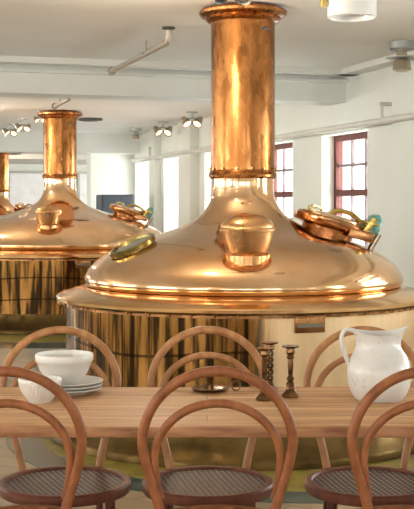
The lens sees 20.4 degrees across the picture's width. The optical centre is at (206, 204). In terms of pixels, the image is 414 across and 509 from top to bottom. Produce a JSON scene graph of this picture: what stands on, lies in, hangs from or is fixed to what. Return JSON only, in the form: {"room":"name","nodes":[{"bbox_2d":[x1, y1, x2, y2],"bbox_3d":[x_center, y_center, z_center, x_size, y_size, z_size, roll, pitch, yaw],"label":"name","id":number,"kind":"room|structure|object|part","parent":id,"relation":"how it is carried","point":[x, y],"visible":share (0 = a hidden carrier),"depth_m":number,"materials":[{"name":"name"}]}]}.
{"room":"brewery","nodes":[
{"label":"brewery","id":0,"kind":"room"},
{"bbox_2d":[9,164,86,190],"bbox_3d":[-7.764,0.075,30.153,15.000,2.550,0.203,0,0,-17],"label":"wall","id":1,"kind":"structure","parent":0,"point":[12,167],"depth_m":30.99,"materials":[{"name":"paint"}]},
{"bbox_2d":[8,171,43,207],"bbox_3d":[-4.825,0.220,30.890,1.070,2.260,0.130,0,0,-17],"label":"door","id":2,"kind":"structure","parent":1,"relation":"in","point":[26,187],"depth_m":30.87,"materials":[{"name":"grey metal"}]},
{"bbox_2d":[77,172,86,203],"bbox_3d":[-3.297,0.220,31.363,0.470,2.260,0.130,0,0,-17],"label":"door","id":3,"kind":"structure","parent":1,"relation":"in","point":[82,176],"depth_m":31.33,"materials":[{"name":"grey metal"}]},
{"bbox_2d":[87,154,133,208],"bbox_3d":[-1.535,0.075,18.263,0.699,2.550,0.300,0,0,-17],"label":"wall partition","id":4,"kind":"structure","parent":0,"point":[106,173],"depth_m":18.11,"materials":[{"name":"paint"}]},
{"bbox_2d":[0,131,139,154],"bbox_3d":[-3.374,-1.000,17.326,14.200,0.400,0.399,0,0,-17],"label":"beam","id":5,"kind":"structure","parent":4,"relation":"attached to","point":[24,142],"depth_m":17.59,"materials":[{"name":"paint"}]},
{"bbox_2d":[0,0,413,164],"bbox_3d":[-2.559,-1.200,13.340,15.000,0.200,35.000,0,0,-17],"label":"ceiling","id":6,"kind":"structure","parent":0,"point":[85,29],"depth_m":8.34,"materials":[{"name":"paint"}]},
{"bbox_2d":[2,124,16,136],"bbox_3d":[-2.673,-1.016,15.614,0.213,0.168,0.121,0,0,-29],"label":"ceiling spotlight","id":7,"kind":"object","parent":6,"relation":"attached to","point":[6,132],"visible":0.98,"depth_m":15.60,"materials":[{"name":"grey metal"}]},
{"bbox_2d":[15,119,30,131],"bbox_3d":[-2.352,-1.016,14.705,0.213,0.168,0.121,0,0,-23],"label":"ceiling spotlight","id":8,"kind":"object","parent":6,"relation":"attached to","point":[18,127],"visible":1,"depth_m":14.70,"materials":[{"name":"grey metal"}]},
{"bbox_2d":[33,111,43,122],"bbox_3d":[-1.953,-1.028,13.454,0.160,0.144,0.090,0,0,-17],"label":"ceiling spotlight","id":9,"kind":"object","parent":6,"relation":"attached to","point":[36,119],"visible":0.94,"depth_m":13.44,"materials":[{"name":"grey metal"}]},
{"bbox_2d":[9,154,86,159],"bbox_3d":[-5.637,-1.050,24.635,14.200,0.100,0.400,0,0,-17],"label":"trim","id":10,"kind":"structure","parent":6,"relation":"attached to","point":[21,156],"depth_m":25.01,"materials":[{"name":"paint"}]},
{"bbox_2d":[52,98,70,108],"bbox_3d":[-1.468,-1.052,11.664,0.090,0.095,0.897,0,0,-17],"label":"pipe","id":11,"kind":"object","parent":6,"relation":"hanging from","point":[54,105],"visible":0.6,"depth_m":11.77,"materials":[{"name":"metal"}]},
{"bbox_2d":[78,117,102,121],"bbox_3d":[-1.487,-1.083,14.612,0.320,0.035,0.320,0,0,0],"label":"ceiling vent","id":12,"kind":"object","parent":6,"relation":"in","point":[87,119],"visible":0.95,"depth_m":14.51,"materials":[{"name":"metal"}]},
{"bbox_2d":[129,128,142,139],"bbox_3d":[-1.014,-1.012,16.429,0.190,0.175,0.190,0,0,0],"label":"ceiling fixture","id":13,"kind":"object","parent":6,"relation":"attached to","point":[135,136],"visible":1,"depth_m":16.38,"materials":[{"name":"grey metal"}]},
{"bbox_2d":[108,26,174,74],"bbox_3d":[-0.515,-1.133,8.584,0.090,0.135,1.817,0,0,-17],"label":"pipe","id":14,"kind":"object","parent":6,"relation":"hanging from","point":[168,29],"visible":1,"depth_m":8.27,"materials":[{"name":"metal"}]},
{"bbox_2d":[153,122,172,136],"bbox_3d":[-0.582,-1.004,15.236,0.267,0.193,0.151,0,0,-11],"label":"ceiling spotlight","id":15,"kind":"object","parent":6,"relation":"attached to","point":[158,131],"visible":1,"depth_m":15.22,"materials":[{"name":"grey metal"}]},
{"bbox_2d":[181,112,202,127],"bbox_3d":[-0.177,-1.004,13.597,0.267,0.193,0.151,0,0,-6],"label":"ceiling spotlight","id":16,"kind":"object","parent":6,"relation":"attached to","point":[197,122],"visible":1,"depth_m":13.58,"materials":[{"name":"grey metal"}]},
{"bbox_3d":[-0.118,-0.957,13.586,0.087,0.069,0.088,0,0,-6],"label":"bulb","id":17,"kind":"part","parent":16,"relation":"part of","materials":[{"name":"white glass"}]},
{"bbox_2d":[215,0,250,4],"bbox_3d":[0.132,-1.125,6.021,0.240,0.150,0.136,0,0,-9],"label":"ceiling spotlight","id":18,"kind":"object","parent":6,"relation":"attached to","point":[242,2],"visible":1,"depth_m":6.04,"materials":[{"name":"grey metal"}]},
{"bbox_2d":[320,0,376,21],"bbox_3d":[0.756,-1.087,6.000,0.256,0.225,0.256,0,0,37],"label":"lamp","id":19,"kind":"object","parent":6,"relation":"attached to","point":[337,10],"visible":1,"depth_m":5.92,"materials":[{"name":"white ceramic"}]},
{"bbox_2d":[386,40,413,71],"bbox_3d":[1.436,-1.091,8.466,0.238,0.219,0.238,0,0,0],"label":"ceiling fixture","id":20,"kind":"object","parent":6,"relation":"attached to","point":[402,61],"visible":1,"depth_m":8.41,"materials":[{"name":"grey metal"}]},
{"bbox_2d":[0,334,413,508],"bbox_3d":[-2.559,1.400,13.340,15.000,0.100,35.000,0,0,-17],"label":"floor","id":21,"kind":"structure","parent":0,"point":[133,499],"depth_m":5.25,"materials":[{"name":"brown stone tile"}]},
{"bbox_2d":[0,153,31,214],"bbox_3d":[-4.160,0.123,23.000,2.373,2.444,2.373,0,0,-4],"label":"kettle","id":22,"kind":"object","parent":21,"relation":"on","point":[6,207],"visible":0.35,"depth_m":22.85,"materials":[{"name":"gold metal"}]},
{"bbox_2d":[0,348,65,378],"bbox_3d":[-3.887,1.349,12.713,4.600,0.002,9.200,0,0,-20],"label":"trim","id":23,"kind":"structure","parent":21,"relation":"on","point":[25,356],"depth_m":10.23,"materials":[{"name":"grey concrete"}]},
{"bbox_2d":[0,335,65,342],"bbox_3d":[-2.509,1.348,13.215,2.832,0.004,4.499,0,0,-20],"label":"trim","id":24,"kind":"structure","parent":21,"relation":"on","point":[3,338],"depth_m":11.51,"materials":[{"name":"yellow tile"}]},
{"bbox_2d":[0,342,65,348],"bbox_3d":[-2.666,1.349,13.158,3.399,0.003,5.399,0,0,-20],"label":"trim","id":25,"kind":"structure","parent":21,"relation":"on","point":[2,344],"depth_m":11.02,"materials":[{"name":"green tile"}]},
{"bbox_2d":[0,366,86,508],"bbox_3d":[-0.518,0.883,3.167,0.427,0.940,0.473,0,0,0],"label":"bentwood chair","id":26,"kind":"object","parent":21,"relation":"on","point":[74,462],"visible":1,"depth_m":2.96,"materials":[{"name":"wood"}]},
{"bbox_3d":[-0.518,0.902,3.190,0.427,0.035,0.427,0,0,0],"label":"seat frame","id":27,"kind":"part","parent":26,"relation":"part of","materials":[{"name":"brown wood"}]},
{"bbox_2d":[0,326,130,508],"bbox_3d":[-0.461,0.883,3.722,0.427,0.940,0.473,0,0,-11],"label":"bentwood chair","id":28,"kind":"object","parent":21,"relation":"on","point":[98,485],"visible":0.61,"depth_m":3.77,"materials":[{"name":"wood"}]},
{"bbox_3d":[-0.457,0.898,3.700,0.373,0.008,0.373,0,0,-11],"label":"cane seat","id":29,"kind":"part","parent":28,"relation":"part of","materials":[{"name":"brown wicker"}]},
{"bbox_3d":[-0.457,0.902,3.700,0.427,0.035,0.427,0,0,-11],"label":"seat frame","id":30,"kind":"part","parent":28,"relation":"part of","materials":[{"name":"brown wood"}]},
{"bbox_3d":[-0.347,1.136,3.939,0.028,0.434,0.112,0,0,36],"label":"leg","id":31,"kind":"part","parent":28,"relation":"part of","materials":[{"name":"brown wood"}]},
{"bbox_3d":[-0.281,1.135,3.592,0.088,0.435,0.032,0,0,34],"label":"leg","id":32,"kind":"part","parent":28,"relation":"part of","materials":[{"name":"brown wood"}]},
{"bbox_2d":[0,110,160,334],"bbox_3d":[-1.726,0.123,13.500,3.161,2.444,3.161,0,0,0],"label":"kettle","id":33,"kind":"object","parent":21,"relation":"on","point":[48,247],"visible":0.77,"depth_m":12.38,"materials":[{"name":"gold metal"}]},
{"bbox_3d":[-1.726,0.046,12.519,0.308,0.096,0.308,0,0,0],"label":"nozzle lid","id":34,"kind":"part","parent":33,"relation":"part of","materials":[{"name":"orange metal"}]},
{"bbox_3d":[-0.930,0.044,13.528,0.402,0.115,0.416,0,0,0],"label":"manhole lid","id":35,"kind":"part","parent":33,"relation":"part of","materials":[{"name":"orange metal"}]},
{"bbox_2d":[96,194,133,213],"bbox_3d":[-1.322,0.600,16.581,0.480,1.500,0.440,0,0,-17],"label":"cabinet","id":36,"kind":"object","parent":21,"relation":"on","point":[103,201],"visible":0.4,"depth_m":16.40,"materials":[{"name":"silver metal"}]},
{"bbox_3d":[-1.267,0.590,16.402,0.440,1.420,0.015,0,0,-17],"label":"door","id":37,"kind":"part","parent":36,"relation":"part of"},
{"bbox_2d":[6,438,322,503],"bbox_3d":[0.519,1.349,6.900,3.400,0.003,3.400,0,0,0],"label":"trim","id":38,"kind":"structure","parent":21,"relation":"on","point":[35,452],"depth_m":6.06,"materials":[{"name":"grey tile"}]},
{"bbox_2d":[0,387,413,437],"bbox_3d":[0.025,0.976,3.450,2.350,0.751,0.690,0,0,0],"label":"dining table","id":39,"kind":"object","parent":21,"relation":"on","point":[106,412],"visible":0.77,"depth_m":3.28,"materials":[{"name":"brown wood"}]},
{"bbox_2d":[18,375,61,403],"bbox_3d":[-0.509,0.564,3.502,0.132,0.073,0.132,0,0,0],"label":"ribbed bowl","id":40,"kind":"object","parent":39,"relation":"on","point":[34,393],"visible":0.77,"depth_m":3.46,"materials":[{"name":"white ceramic"}]},
{"bbox_2d":[67,385,102,395],"bbox_3d":[-0.444,0.589,3.670,0.220,0.020,0.220,0,0,0],"label":"dinner plate","id":41,"kind":"object","parent":39,"relation":"on","point":[101,386],"visible":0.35,"depth_m":3.61,"materials":[{"name":"white ceramic"}]},
{"bbox_2d":[64,382,102,391],"bbox_3d":[-0.443,0.579,3.670,0.220,0.020,0.220,0,0,0],"label":"dinner plate","id":42,"kind":"object","parent":41,"relation":"on","point":[100,383],"visible":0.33,"depth_m":3.60,"materials":[{"name":"white ceramic"}]},
{"bbox_2d":[61,375,102,388],"bbox_3d":[-0.442,0.568,3.670,0.220,0.020,0.220,0,0,0],"label":"dinner plate","id":43,"kind":"object","parent":42,"relation":"on","point":[87,380],"visible":0.46,"depth_m":3.68,"materials":[{"name":"white ceramic"}]},
{"bbox_2d":[35,350,92,384],"bbox_3d":[-0.456,0.522,3.670,0.185,0.097,0.185,0,0,0],"label":"serving bowl","id":44,"kind":"object","parent":43,"relation":"on","point":[71,366],"visible":0.84,"depth_m":3.61,"materials":[{"name":"white ceramic"}]},
{"bbox_2d":[191,366,240,392],"bbox_3d":[0.017,0.561,3.704,0.142,0.078,0.124,0,0,37],"label":"candlestick","id":45,"kind":"object","parent":39,"relation":"on","point":[209,387],"visible":0.74,"depth_m":3.71,"materials":[{"name":"gold metal"}]},
{"bbox_3d":[0.094,0.583,3.710,0.033,0.036,0.005,0,0,0],"label":"ring handle","id":46,"kind":"part","parent":45,"relation":"part of","materials":[{"name":"gold metal"}]},
{"bbox_2d":[255,347,272,400],"bbox_3d":[0.177,0.520,3.538,0.056,0.160,0.056,0,0,0],"label":"candlestick","id":47,"kind":"object","parent":39,"relation":"on","point":[264,351],"visible":0.77,"depth_m":3.53,"materials":[{"name":"gold metal"}]},
{"bbox_3d":[0.177,0.518,3.538,0.020,0.112,0.020,0,0,0],"label":"stem","id":48,"kind":"part","parent":47,"relation":"part of","materials":[{"name":"gold metal"}]},
{"bbox_2d":[256,347,272,356],"bbox_3d":[0.177,0.453,3.538,0.054,0.026,0.054,0,0,0],"label":"candle cup","id":49,"kind":"object","parent":47,"relation":"on","point":[264,351],"depth_m":3.53,"materials":[{"name":"gold metal"}]},
{"bbox_2d":[262,341,278,390],"bbox_3d":[0.202,0.520,3.690,0.056,0.160,0.056,0,0,0],"label":"candlestick","id":50,"kind":"object","parent":39,"relation":"on","point":[267,343],"visible":0.78,"depth_m":3.68,"materials":[{"name":"gold metal"}]},
{"bbox_2d":[262,341,277,350],"bbox_3d":[0.202,0.453,3.690,0.054,0.026,0.054,0,0,0],"label":"candle cup","id":51,"kind":"object","parent":50,"relation":"on","point":[268,343],"depth_m":3.68,"materials":[{"name":"gold metal"}]},
{"bbox_3d":[0.202,0.521,3.690,0.025,0.114,0.025,0,0,0],"label":"stem","id":52,"kind":"part","parent":50,"relation":"part of","materials":[{"name":"gold metal"}]},
{"bbox_2d":[282,345,298,397],"bbox_3d":[0.261,0.520,3.594,0.056,0.160,0.056,0,0,0],"label":"candlestick","id":53,"kind":"object","parent":39,"relation":"on","point":[290,392],"visible":1,"depth_m":3.58,"materials":[{"name":"gold metal"}]},
{"bbox_3d":[0.261,0.517,3.594,0.032,0.114,0.032,0,0,0],"label":"stem","id":54,"kind":"part","parent":53,"relation":"part of","materials":[{"name":"gold metal"}]},
{"bbox_2d":[282,345,298,352],"bbox_3d":[0.261,0.453,3.594,0.054,0.026,0.054,0,0,0],"label":"candle cup","id":55,"kind":"object","parent":53,"relation":"on","point":[289,348],"depth_m":3.58,"materials":[{"name":"gold metal"}]},
{"bbox_2d":[339,326,410,402],"bbox_3d":[0.532,0.486,3.557,0.197,0.228,0.197,0,0,44],"label":"water jug","id":56,"kind":"object","parent":39,"relation":"on","point":[377,355],"visible":0.89,"depth_m":3.49,"materials":[{"name":"white ceramic"}]},
{"bbox_3d":[0.438,0.438,3.557,0.058,0.120,0.023,0,0,0],"label":"handle","id":57,"kind":"part","parent":56,"relation":"part of","materials":[{"name":"white ceramic"}]},
{"bbox_2d":[142,326,273,508],"bbox_3d":[0.003,0.883,3.723,0.427,0.940,0.473,0,0,0],"label":"bentwood chair","id":58,"kind":"object","parent":21,"relation":"on","point":[206,484],"visible":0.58,"depth_m":3.80,"materials":[{"name":"wood"}]},
{"bbox_3d":[-0.149,1.135,3.560,0.032,0.435,0.088,0,0,45],"label":"leg","id":59,"kind":"part","parent":58,"relation":"part of","materials":[{"name":"brown wood"}]},
{"bbox_3d":[0.003,0.902,3.700,0.427,0.035,0.427,0,0,0],"label":"seat frame","id":60,"kind":"part","parent":58,"relation":"part of","materials":[{"name":"brown wood"}]},
{"bbox_3d":[0.003,0.898,3.700,0.373,0.008,0.373,0,0,0],"label":"cane seat","id":61,"kind":"part","parent":58,"relation":"part of","materials":[{"name":"brown wicker"}]},
{"bbox_3d":[0.155,1.135,3.560,0.032,0.435,0.088,0,0,-45],"label":"leg","id":62,"kind":"part","parent":58,"relation":"part of","materials":[{"name":"brown wood"}]},
{"bbox_2d":[137,366,297,508],"bbox_3d":[0.027,0.883,3.167,0.427,0.940,0.473,0,0,0],"label":"bentwood chair","id":63,"kind":"object","parent":21,"relation":"on","point":[149,463],"visible":1,"depth_m":2.96,"materials":[{"name":"wood"}]},
{"bbox_3d":[0.027,0.902,3.190,0.427,0.035,0.427,0,0,0],"label":"seat frame","id":64,"kind":"part","parent":63,"relation":"part of","materials":[{"name":"brown wood"}]},
{"bbox_2d":[41,438,413,491],"bbox_3d":[0.519,1.348,6.900,3.000,0.004,3.000,0,0,0],"label":"trim","id":65,"kind":"structure","parent":21,"relation":"on","point":[296,482],"depth_m":5.92,"materials":[{"name":"yellow tile"}]},
{"bbox_2d":[50,3,413,470],"bbox_3d":[0.219,0.073,7.000,2.373,2.544,2.373,0,0,-7],"label":"kettle","id":66,"kind":"object","parent":65,"relation":"on","point":[243,266],"visible":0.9,"depth_m":6.21,"materials":[{"name":"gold metal"}]},
{"bbox_3d":[-0.435,0.232,6.653,0.221,0.103,0.236,0,0,0],"label":"glass","id":67,"kind":"part","parent":66,"relation":"part of","materials":[{"name":"grey"}]},
{"bbox_3d":[-0.430,0.254,6.654,0.279,0.181,0.287,0,0,0],"label":"sight glass","id":68,"kind":"part","parent":66,"relation":"part of","materials":[{"name":"gold metal"}]},
{"bbox_3d":[0.219,0.097,6.235,0.308,0.096,0.308,0,0,0],"label":"nozzle lid","id":69,"kind":"part","parent":66,"relation":"part of","materials":[{"name":"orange metal"}]},
{"bbox_3d":[0.536,0.625,5.963,0.140,0.018,0.004,0,0,-17],"label":"port glass","id":70,"kind":"part","parent":66,"relation":"part of","materials":[{"name":"grey glass"}]},
{"bbox_3d":[0.665,0.026,7.019,0.033,0.065,0.143,0,0,39],"label":"lid handle","id":71,"kind":"part","parent":66,"relation":"part of","materials":[{"name":"gold metal"}]},
{"bbox_3d":[0.754,0.077,7.019,0.402,0.115,0.416,0,0,0],"label":"manhole lid","id":72,"kind":"part","parent":66,"relation":"part of","materials":[{"name":"orange metal"}]},
{"bbox_2d":[303,326,413,508],"bbox_3d":[0.528,0.883,3.723,0.427,0.940,0.473,0,0,2],"label":"bentwood chair","id":73,"kind":"object","parent":21,"relation":"on","point":[334,486],"visible":0.59,"depth_m":3.77,"materials":[{"name":"wood"}]},
{"bbox_3d":[0.381,1.136,3.919,0.028,0.434,0.112,0,0,-45],"label":"leg","id":74,"kind":"part","parent":73,"relation":"part of","materials":[{"name":"brown wood"}]},
{"bbox_3d":[0.371,1.135,3.566,0.088,0.435,0.032,0,0,-43],"label":"leg","id":75,"kind":"part","parent":73,"relation":"part of","materials":[{"name":"brown wood"}]},
{"bbox_3d":[0.528,0.902,3.700,0.427,0.035,0.427,0,0,2],"label":"seat frame","id":76,"kind":"part","parent":73,"relation":"part of","materials":[{"name":"brown wood"}]},
{"bbox_3d":[0.528,0.898,3.700,0.373,0.008,0.373,0,0,2],"label":"cane seat","id":77,"kind":"part","parent":73,"relation":"part of","materials":[{"name":"brown wicker"}]},
{"bbox_2d":[347,367,413,508],"bbox_3d":[0.570,0.883,3.167,0.427,0.940,0.473,0,0,0],"label":"bentwood chair","id":78,"kind":"object","parent":21,"relation":"on","point":[358,460],"visible":1,"depth_m":2.97,"materials":[{"name":"wood"}]},
{"bbox_3d":[0.570,0.902,3.190,0.427,0.035,0.427,0,0,0],"label":"seat frame","id":79,"kind":"part","parent":78,"relation":"part of","materials":[{"name":"brown wood"}]},
{"bbox_2d":[134,61,413,261],"bbox_3d":[2.230,0.075,8.044,0.451,2.550,22.050,0,0,-17],"label":"wall","id":80,"kind":"structure","parent":0,"point":[311,158],"depth_m":11.07,"materials":[{"name":"paint"}]},
{"bbox_2d":[149,129,160,231],"bbox_3d":[-0.761,0.075,16.775,0.100,2.550,0.300,0,0,-17],"label":"trim","id":81,"kind":"structure","parent":80,"relation":"attached to","point":[154,141],"depth_m":16.64,"materials":[{"name":"paint"}]},
{"bbox_2d":[0,63,345,105],"bbox_3d":[-3.325,-1.065,9.193,9.484,0.270,0.370,0,0,-17],"label":"beam","id":82,"kind":"structure","parent":80,"relation":"attached to","point":[12,84],"depth_m":9.87,"materials":[{"name":"paint"}]},
{"bbox_2d":[0,55,353,83],"bbox_3d":[-3.229,-1.150,8.882,9.484,0.100,0.280,0,0,-17],"label":"trim","id":83,"kind":"structure","parent":80,"relation":"attached to","point":[3,59],"depth_m":9.65,"materials":[{"name":"paint"}]},
{"bbox_2d":[178,120,198,226],"bbox_3d":[-0.245,0.075,15.077,0.120,2.550,0.550,0,0,-17],"label":"pillar","id":84,"kind":"structure","parent":80,"relation":"attached to","point":[188,138],"depth_m":14.85,"materials":[{"name":"paint"}]},
{"bbox_2d":[132,102,413,161],"bbox_3d":[1.966,-0.754,7.884,0.150,0.184,20.700,0,0,-17],"label":"pipe","id":85,"kind":"object","parent":80,"relation":"attached to","point":[409,116],"visible":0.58,"depth_m":10.44,"materials":[{"name":"white metal"}]},
{"bbox_2d":[273,142,292,219],"bbox_3d":[0.803,-0.098,12.188,0.215,1.115,1.010,0,0,-17],"label":"window","id":86,"kind":"structure","parent":80,"relation":"in","point":[284,194],"depth_m":12.34,"materials":[{"name":"red paint"}]},
{"bbox_2d":[334,132,366,246],"bbox_3d":[1.327,-0.098,10.497,0.215,1.115,1.010,0,0,-17],"label":"window","id":87,"kind":"structure","parent":80,"relation":"in","point":[339,192],"depth_m":10.70,"materials":[{"name":"red paint"}]},
{"bbox_2d":[329,50,413,77],"bbox_3d":[3.115,-1.175,4.147,0.164,0.050,13.080,0,0,-17],"label":"trim","id":88,"kind":"structure","parent":80,"relation":"attached to","point":[380,63],"depth_m":9.69,"materials":[{"name":"paint"}]},
{"bbox_2d":[392,64,413,287],"bbox_3d":[1.605,0.125,9.133,0.100,2.450,0.400,0,0,-17],"label":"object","id":89,"kind":"structure","parent":80,"relation":"attached to","point":[402,82],"depth_m":9.13,"materials":[{"name":"paint"}]}
]}

